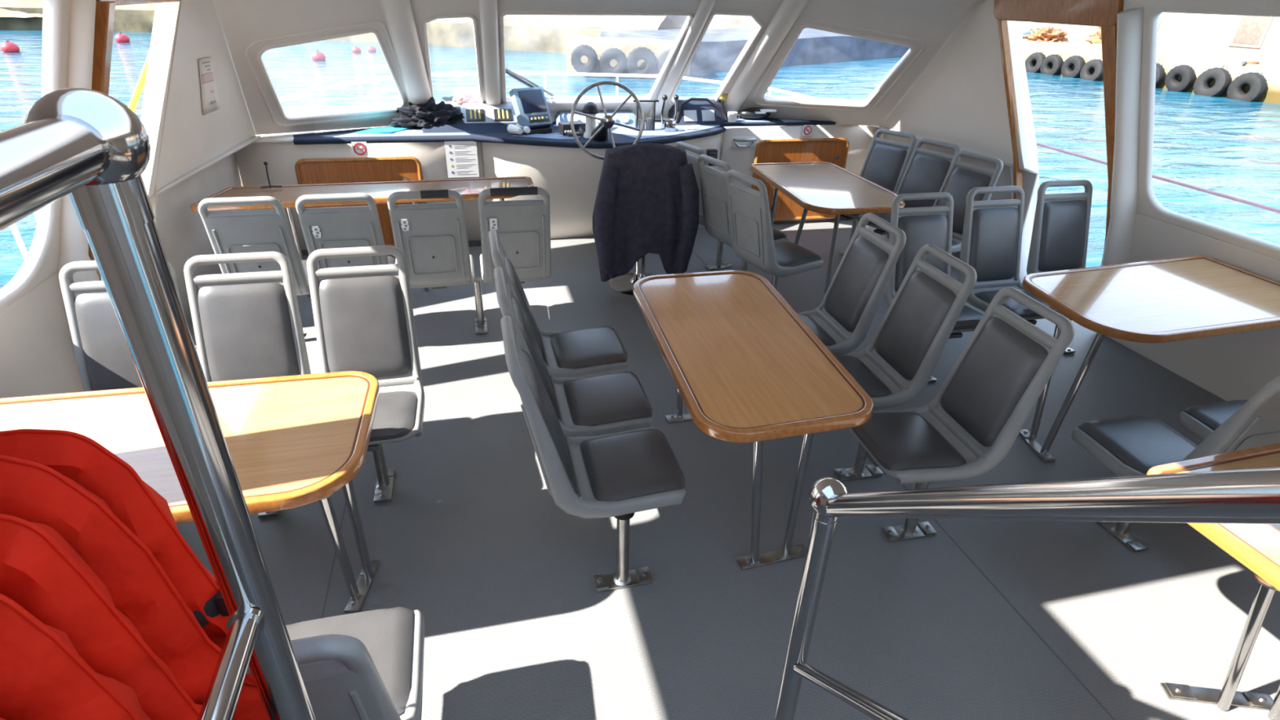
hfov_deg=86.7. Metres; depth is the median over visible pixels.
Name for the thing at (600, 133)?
steering wheel
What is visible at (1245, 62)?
bollard
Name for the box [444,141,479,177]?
notice sheet
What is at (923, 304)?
cushion
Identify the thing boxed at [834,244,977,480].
seat
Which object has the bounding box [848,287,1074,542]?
seat
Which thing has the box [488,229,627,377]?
seat
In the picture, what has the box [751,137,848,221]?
wooden panel
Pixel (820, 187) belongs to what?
table
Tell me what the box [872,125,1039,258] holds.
wall
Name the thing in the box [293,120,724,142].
countertop
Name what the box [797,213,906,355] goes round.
seat
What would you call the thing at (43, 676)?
jacket
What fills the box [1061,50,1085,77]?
tyre fender
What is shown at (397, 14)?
window pillar
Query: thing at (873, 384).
seat cushion
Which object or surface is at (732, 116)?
cup
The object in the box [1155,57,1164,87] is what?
tyre fender
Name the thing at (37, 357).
wall
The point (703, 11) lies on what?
trim
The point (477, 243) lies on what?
baseboard
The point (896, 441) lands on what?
seat cushion
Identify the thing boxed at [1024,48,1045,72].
tyre fender
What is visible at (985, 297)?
seat cushion
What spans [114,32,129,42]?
buoy
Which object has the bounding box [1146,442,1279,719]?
table
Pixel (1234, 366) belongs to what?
wall
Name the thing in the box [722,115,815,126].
countertop
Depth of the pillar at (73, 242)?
2.76 m
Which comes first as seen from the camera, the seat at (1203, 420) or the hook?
the seat at (1203, 420)
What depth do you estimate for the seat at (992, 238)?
4.14 m
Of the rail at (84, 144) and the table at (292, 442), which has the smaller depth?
the rail at (84, 144)
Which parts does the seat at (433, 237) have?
foot plate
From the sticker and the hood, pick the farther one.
the hood
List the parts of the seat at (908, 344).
foot plate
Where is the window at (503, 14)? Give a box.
[499,10,693,104]
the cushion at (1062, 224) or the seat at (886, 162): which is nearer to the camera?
the cushion at (1062, 224)
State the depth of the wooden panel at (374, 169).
5.39 m
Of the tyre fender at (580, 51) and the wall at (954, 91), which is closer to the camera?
the wall at (954, 91)
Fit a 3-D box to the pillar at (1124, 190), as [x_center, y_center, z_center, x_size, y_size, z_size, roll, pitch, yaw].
[3.009,-1.259,4.126,0.710,1.608,0.168,4,29,4]
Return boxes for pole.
[637,15,640,30]
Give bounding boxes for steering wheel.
[569,80,644,159]
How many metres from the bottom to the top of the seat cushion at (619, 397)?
0.056 m
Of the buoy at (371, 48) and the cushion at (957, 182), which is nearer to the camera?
the cushion at (957, 182)
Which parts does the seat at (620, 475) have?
foot plate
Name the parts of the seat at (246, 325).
foot plate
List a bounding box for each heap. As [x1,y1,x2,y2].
[1022,25,1069,42]
[1084,26,1159,44]
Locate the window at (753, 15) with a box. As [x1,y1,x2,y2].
[667,10,764,104]
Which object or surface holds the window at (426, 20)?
in the wall at (954, 91)
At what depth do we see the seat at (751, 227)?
4.39 m
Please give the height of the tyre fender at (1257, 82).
1.322 m
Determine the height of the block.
1.350 m
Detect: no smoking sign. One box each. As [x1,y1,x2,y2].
[351,141,368,156]
[802,124,813,135]
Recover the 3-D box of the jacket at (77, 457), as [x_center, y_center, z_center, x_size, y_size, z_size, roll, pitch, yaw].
[-0.928,0.246,1.052,0.477,1.119,0.144,-3,29,-9]
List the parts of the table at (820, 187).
leg, leg, leg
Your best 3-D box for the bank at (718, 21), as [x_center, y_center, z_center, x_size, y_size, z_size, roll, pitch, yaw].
[4.032,-22.157,42.909,18.822,2.542,12.000,-15,33,-27]
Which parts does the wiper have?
blade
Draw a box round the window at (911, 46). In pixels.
[760,24,914,107]
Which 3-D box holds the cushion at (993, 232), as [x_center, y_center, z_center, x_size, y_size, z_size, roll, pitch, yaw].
[2.180,-0.709,4.171,0.348,0.422,0.140,-5,29,-13]
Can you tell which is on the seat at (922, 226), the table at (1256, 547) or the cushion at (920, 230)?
the cushion at (920, 230)
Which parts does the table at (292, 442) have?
leg, leg, foot plate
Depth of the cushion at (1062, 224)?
4.34 m
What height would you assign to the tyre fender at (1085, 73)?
1.153 m
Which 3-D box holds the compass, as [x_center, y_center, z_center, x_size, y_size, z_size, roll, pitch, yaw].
[-0.401,-1.953,5.511,0.140,0.275,0.140,-5,29,-13]
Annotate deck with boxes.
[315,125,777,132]
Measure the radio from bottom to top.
0.090 m
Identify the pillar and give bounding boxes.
[56,0,99,362]
[1100,7,1143,266]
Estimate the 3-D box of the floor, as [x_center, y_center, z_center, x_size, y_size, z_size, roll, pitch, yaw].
[0.456,0.501,3.343,6.150,0.060,7.800,-5,29,-13]
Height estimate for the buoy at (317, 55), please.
0.500 m
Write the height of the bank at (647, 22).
1.850 m
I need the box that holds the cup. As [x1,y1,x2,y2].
[727,111,739,122]
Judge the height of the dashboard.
0.274 m
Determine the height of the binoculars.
0.072 m
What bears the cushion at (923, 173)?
on the seat at (926, 171)
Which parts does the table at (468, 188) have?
leg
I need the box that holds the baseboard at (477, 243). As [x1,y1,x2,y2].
[301,217,853,255]
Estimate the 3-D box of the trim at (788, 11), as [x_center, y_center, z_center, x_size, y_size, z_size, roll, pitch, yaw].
[1.016,-2.546,5.735,0.200,1.165,1.259,-7,30,-16]
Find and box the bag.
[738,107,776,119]
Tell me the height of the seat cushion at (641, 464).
0.056 m
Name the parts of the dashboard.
counter panel, counter panel, counter panel, counter panel, counter panel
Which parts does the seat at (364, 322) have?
foot plate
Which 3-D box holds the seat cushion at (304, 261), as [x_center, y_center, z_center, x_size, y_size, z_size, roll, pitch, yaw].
[-2.178,-0.529,4.112,0.384,0.056,0.345,-5,29,-13]
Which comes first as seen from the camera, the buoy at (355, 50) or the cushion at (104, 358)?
the cushion at (104, 358)
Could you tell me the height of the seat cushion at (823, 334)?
0.056 m
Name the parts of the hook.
stem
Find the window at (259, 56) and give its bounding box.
[256,28,405,120]
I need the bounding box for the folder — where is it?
[355,126,414,133]
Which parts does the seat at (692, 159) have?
foot plate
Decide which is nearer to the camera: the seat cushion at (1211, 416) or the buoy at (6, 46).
the seat cushion at (1211, 416)
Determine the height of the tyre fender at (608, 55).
1.232 m
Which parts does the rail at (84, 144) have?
rail, post, rail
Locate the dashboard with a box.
[293,97,837,148]
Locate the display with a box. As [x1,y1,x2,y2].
[509,86,552,134]
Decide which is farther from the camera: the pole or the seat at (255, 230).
the pole
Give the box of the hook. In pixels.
[260,161,282,188]
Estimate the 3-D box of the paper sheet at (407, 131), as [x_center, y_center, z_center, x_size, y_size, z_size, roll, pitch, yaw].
[-1.852,-1.870,5.545,0.270,0.003,0.120,-5,29,-13]
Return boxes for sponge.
[719,93,727,100]
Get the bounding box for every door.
[140,1,175,229]
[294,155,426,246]
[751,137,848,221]
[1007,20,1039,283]
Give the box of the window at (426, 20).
[422,13,484,106]
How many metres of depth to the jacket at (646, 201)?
4.79 m
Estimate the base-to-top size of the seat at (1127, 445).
1.011 m
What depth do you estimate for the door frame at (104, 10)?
2.86 m
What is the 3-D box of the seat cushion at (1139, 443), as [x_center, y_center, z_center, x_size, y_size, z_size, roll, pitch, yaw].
[2.057,0.334,2.763,0.384,0.056,0.345,-5,29,-13]
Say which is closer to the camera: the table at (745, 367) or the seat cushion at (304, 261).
the table at (745, 367)
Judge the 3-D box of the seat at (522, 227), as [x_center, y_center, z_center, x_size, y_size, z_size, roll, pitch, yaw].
[-0.785,-0.653,4.270,0.437,1.014,0.613,-5,29,-13]
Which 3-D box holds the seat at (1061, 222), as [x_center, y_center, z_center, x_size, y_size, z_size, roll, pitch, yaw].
[2.761,-0.563,4.301,0.437,1.011,0.611,-5,29,-13]
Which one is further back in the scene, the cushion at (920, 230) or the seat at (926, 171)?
the seat at (926, 171)
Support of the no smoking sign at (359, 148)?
attached to the wall at (571, 177)
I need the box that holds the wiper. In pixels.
[505,67,555,96]
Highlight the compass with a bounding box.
[582,102,599,138]
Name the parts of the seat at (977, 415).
foot plate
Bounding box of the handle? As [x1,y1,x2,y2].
[730,137,756,147]
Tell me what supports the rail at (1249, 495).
on the floor
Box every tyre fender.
[570,38,598,72]
[599,41,626,78]
[626,40,657,79]
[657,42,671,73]
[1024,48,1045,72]
[1040,49,1063,75]
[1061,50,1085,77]
[1080,54,1102,80]
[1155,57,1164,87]
[1164,58,1195,92]
[1193,62,1231,97]
[1226,65,1267,102]
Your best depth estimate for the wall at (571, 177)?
5.65 m
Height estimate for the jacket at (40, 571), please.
1.199 m
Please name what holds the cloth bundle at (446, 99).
on the dashboard
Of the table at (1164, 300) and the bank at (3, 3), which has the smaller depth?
the table at (1164, 300)
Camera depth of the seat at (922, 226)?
3.95 m
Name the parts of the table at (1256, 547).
foot plate, leg, leg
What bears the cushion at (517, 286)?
on the seat at (598, 350)
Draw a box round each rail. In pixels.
[0,88,316,719]
[9,210,39,259]
[278,71,817,110]
[773,466,1279,719]
[1035,142,1279,213]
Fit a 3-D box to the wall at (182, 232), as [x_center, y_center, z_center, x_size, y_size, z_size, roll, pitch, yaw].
[-2.960,-0.907,4.687,0.219,0.946,1.644,-1,29,-5]
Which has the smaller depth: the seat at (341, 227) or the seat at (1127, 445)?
the seat at (1127, 445)
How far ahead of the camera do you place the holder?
5.82 m
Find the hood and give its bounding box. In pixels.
[675,97,728,122]
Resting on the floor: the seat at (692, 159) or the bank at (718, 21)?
the seat at (692, 159)
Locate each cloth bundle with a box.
[388,96,464,127]
[441,96,462,103]
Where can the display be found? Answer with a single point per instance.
(530, 104)
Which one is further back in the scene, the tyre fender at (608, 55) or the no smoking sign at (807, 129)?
the tyre fender at (608, 55)
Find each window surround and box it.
[244,20,402,126]
[752,17,925,112]
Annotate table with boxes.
[0,370,380,613]
[190,176,533,297]
[633,270,873,569]
[750,161,905,293]
[1018,255,1279,462]
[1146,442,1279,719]
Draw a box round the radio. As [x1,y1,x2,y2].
[558,120,585,136]
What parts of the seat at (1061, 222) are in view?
foot plate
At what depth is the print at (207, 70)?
4.25 m
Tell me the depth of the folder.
5.51 m
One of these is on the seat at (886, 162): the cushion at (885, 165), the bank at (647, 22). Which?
the cushion at (885, 165)
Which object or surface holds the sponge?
on the wall at (954, 91)
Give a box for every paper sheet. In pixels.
[396,129,423,133]
[676,124,700,130]
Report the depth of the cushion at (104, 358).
2.70 m
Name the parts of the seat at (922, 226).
foot plate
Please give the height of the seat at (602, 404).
1.011 m
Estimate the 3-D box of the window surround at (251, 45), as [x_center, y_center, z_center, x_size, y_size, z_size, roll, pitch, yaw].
[-2.254,-2.122,5.053,1.180,0.780,0.781,-14,32,-26]
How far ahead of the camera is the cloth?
5.79 m
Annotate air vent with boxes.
[706,148,717,165]
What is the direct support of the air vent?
in the wall at (571, 177)
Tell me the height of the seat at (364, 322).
1.011 m
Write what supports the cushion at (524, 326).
on the seat at (602, 404)
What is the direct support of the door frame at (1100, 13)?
attached to the wall at (1234, 366)
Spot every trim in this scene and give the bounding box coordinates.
[320,502,346,617]
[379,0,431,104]
[479,0,500,105]
[648,0,715,118]
[692,249,1115,719]
[721,0,808,117]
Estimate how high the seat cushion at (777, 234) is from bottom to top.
0.056 m
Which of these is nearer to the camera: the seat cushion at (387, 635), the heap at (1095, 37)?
the seat cushion at (387, 635)
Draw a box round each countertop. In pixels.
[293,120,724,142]
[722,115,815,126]
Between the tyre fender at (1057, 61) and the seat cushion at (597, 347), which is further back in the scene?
the tyre fender at (1057, 61)
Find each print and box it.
[201,61,214,84]
[314,228,319,237]
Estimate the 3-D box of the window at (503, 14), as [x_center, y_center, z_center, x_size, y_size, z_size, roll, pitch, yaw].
[-0.396,-2.428,5.489,1.456,0.788,0.852,-5,29,-13]
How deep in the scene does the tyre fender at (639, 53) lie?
24.73 m
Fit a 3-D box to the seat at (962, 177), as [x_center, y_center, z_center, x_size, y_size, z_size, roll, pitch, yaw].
[2.225,-0.997,5.066,0.611,1.011,0.437,-13,32,-25]
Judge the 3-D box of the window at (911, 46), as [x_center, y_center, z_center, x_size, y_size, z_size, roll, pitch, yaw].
[1.647,-2.498,5.779,1.108,0.703,0.719,3,29,2]
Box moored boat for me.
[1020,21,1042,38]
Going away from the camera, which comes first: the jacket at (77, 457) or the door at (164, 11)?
the jacket at (77, 457)
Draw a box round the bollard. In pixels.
[1241,60,1259,64]
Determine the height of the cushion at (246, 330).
0.422 m
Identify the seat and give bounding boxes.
[58,260,184,391]
[183,251,311,517]
[198,195,310,295]
[246,606,425,719]
[295,192,397,268]
[306,245,424,502]
[386,189,487,333]
[478,186,551,283]
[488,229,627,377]
[493,266,653,436]
[500,315,685,592]
[608,255,656,295]
[675,141,732,270]
[697,154,788,271]
[725,169,823,290]
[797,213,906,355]
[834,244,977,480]
[839,128,916,255]
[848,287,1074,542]
[857,137,960,235]
[884,191,982,382]
[887,151,1003,253]
[956,186,1058,324]
[1026,179,1093,354]
[1071,375,1279,551]
[1177,400,1248,439]
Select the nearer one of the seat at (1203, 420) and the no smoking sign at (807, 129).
the seat at (1203, 420)
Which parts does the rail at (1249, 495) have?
post, rail, rail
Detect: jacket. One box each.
[0,428,229,649]
[0,454,269,719]
[0,513,202,719]
[0,593,151,719]
[592,142,698,281]
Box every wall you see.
[0,0,83,398]
[0,7,1279,104]
[147,0,1024,198]
[147,135,261,323]
[235,123,883,249]
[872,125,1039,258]
[992,0,1279,400]
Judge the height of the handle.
0.090 m
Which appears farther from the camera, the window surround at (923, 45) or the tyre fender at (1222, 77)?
the tyre fender at (1222, 77)
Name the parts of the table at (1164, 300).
foot plate, leg, leg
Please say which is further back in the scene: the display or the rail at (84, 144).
the display
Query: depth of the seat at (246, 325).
2.81 m
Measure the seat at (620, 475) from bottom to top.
1.011 m
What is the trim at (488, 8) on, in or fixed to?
attached to the wall at (954, 91)
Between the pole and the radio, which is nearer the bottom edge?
the radio
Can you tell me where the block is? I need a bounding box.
[566,35,690,78]
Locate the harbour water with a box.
[0,21,1279,288]
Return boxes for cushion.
[74,292,142,391]
[197,282,299,382]
[285,606,413,714]
[301,259,308,280]
[318,275,411,377]
[368,391,417,441]
[387,255,395,264]
[503,254,542,353]
[511,295,555,410]
[521,348,573,485]
[551,325,627,368]
[564,371,652,426]
[580,428,684,501]
[772,227,786,239]
[773,240,821,266]
[797,313,835,346]
[824,235,888,332]
[834,355,891,395]
[851,412,966,470]
[860,213,891,226]
[862,143,906,191]
[875,270,955,380]
[894,214,948,290]
[898,154,950,208]
[936,168,991,234]
[940,316,1047,446]
[952,304,982,330]
[968,207,1018,281]
[973,288,1058,317]
[1038,200,1086,271]
[1078,414,1196,474]
[1183,400,1248,430]
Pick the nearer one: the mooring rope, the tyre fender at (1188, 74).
the mooring rope
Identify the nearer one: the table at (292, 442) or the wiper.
the table at (292, 442)
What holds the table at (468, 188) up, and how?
on the floor
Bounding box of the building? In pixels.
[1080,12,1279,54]
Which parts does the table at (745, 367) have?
foot plate, leg, leg, foot plate, leg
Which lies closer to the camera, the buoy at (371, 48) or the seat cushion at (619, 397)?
the seat cushion at (619, 397)
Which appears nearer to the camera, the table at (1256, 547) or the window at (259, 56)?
the table at (1256, 547)
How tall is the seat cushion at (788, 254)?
0.056 m
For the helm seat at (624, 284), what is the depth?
5.17 m
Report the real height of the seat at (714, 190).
1.011 m
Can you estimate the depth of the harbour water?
20.22 m
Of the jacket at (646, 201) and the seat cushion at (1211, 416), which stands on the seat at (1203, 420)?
the seat cushion at (1211, 416)
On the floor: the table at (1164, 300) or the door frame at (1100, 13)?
the table at (1164, 300)
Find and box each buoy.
[0,40,19,52]
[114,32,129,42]
[311,49,325,61]
[351,45,360,53]
[367,44,376,52]
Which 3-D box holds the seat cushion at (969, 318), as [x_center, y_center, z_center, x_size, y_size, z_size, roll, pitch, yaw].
[1.727,-0.268,3.848,0.384,0.056,0.345,-5,29,-13]
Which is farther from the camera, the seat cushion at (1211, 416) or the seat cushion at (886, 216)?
the seat cushion at (886, 216)
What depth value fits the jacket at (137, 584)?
0.98 m
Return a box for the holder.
[632,99,658,130]
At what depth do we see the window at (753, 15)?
5.53 m
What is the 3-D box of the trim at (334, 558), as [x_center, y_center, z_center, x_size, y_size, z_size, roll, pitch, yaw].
[-1.255,0.682,2.855,0.006,0.001,7.000,-5,29,-13]
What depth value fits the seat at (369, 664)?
1.64 m
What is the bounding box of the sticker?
[198,57,220,115]
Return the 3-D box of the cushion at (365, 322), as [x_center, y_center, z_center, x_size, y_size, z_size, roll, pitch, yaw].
[-1.190,-0.135,2.938,0.348,0.422,0.140,-5,29,-13]
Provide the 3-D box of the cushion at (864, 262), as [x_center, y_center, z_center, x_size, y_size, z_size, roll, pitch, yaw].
[1.119,-0.401,3.549,0.140,0.422,0.348,-5,29,-12]
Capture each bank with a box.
[0,0,155,17]
[432,14,666,30]
[602,14,758,29]
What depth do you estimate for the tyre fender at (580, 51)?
24.69 m
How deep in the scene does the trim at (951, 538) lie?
2.49 m
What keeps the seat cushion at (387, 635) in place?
on the seat at (369, 664)
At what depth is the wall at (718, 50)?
32.77 m
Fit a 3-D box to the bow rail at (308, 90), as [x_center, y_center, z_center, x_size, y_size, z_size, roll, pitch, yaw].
[-0.906,-2.891,7.564,5.585,0.378,2.223,-5,29,-13]
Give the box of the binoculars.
[506,123,530,134]
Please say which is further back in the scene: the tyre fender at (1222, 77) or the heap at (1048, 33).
the heap at (1048, 33)
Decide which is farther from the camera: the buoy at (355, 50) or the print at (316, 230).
the buoy at (355, 50)
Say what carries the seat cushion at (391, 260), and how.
on the seat at (341, 227)
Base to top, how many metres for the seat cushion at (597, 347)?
0.056 m
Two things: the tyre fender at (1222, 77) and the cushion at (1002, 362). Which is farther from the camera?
the tyre fender at (1222, 77)
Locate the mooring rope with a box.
[128,52,149,111]
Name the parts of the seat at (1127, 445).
foot plate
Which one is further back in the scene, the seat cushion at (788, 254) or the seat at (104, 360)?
the seat cushion at (788, 254)
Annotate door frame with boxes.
[88,0,182,280]
[993,0,1124,248]
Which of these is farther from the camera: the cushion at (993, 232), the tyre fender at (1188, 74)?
the tyre fender at (1188, 74)
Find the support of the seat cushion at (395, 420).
on the seat at (364, 322)
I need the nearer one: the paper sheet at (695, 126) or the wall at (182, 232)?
the wall at (182, 232)
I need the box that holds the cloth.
[452,86,479,102]
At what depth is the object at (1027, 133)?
5.19 m
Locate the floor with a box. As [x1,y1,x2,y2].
[175,220,1279,719]
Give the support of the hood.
attached to the dashboard
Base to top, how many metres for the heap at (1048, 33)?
0.802 m
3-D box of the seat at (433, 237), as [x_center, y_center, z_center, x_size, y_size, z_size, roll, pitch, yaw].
[-1.226,-0.612,4.171,0.488,1.014,0.613,-5,29,-13]

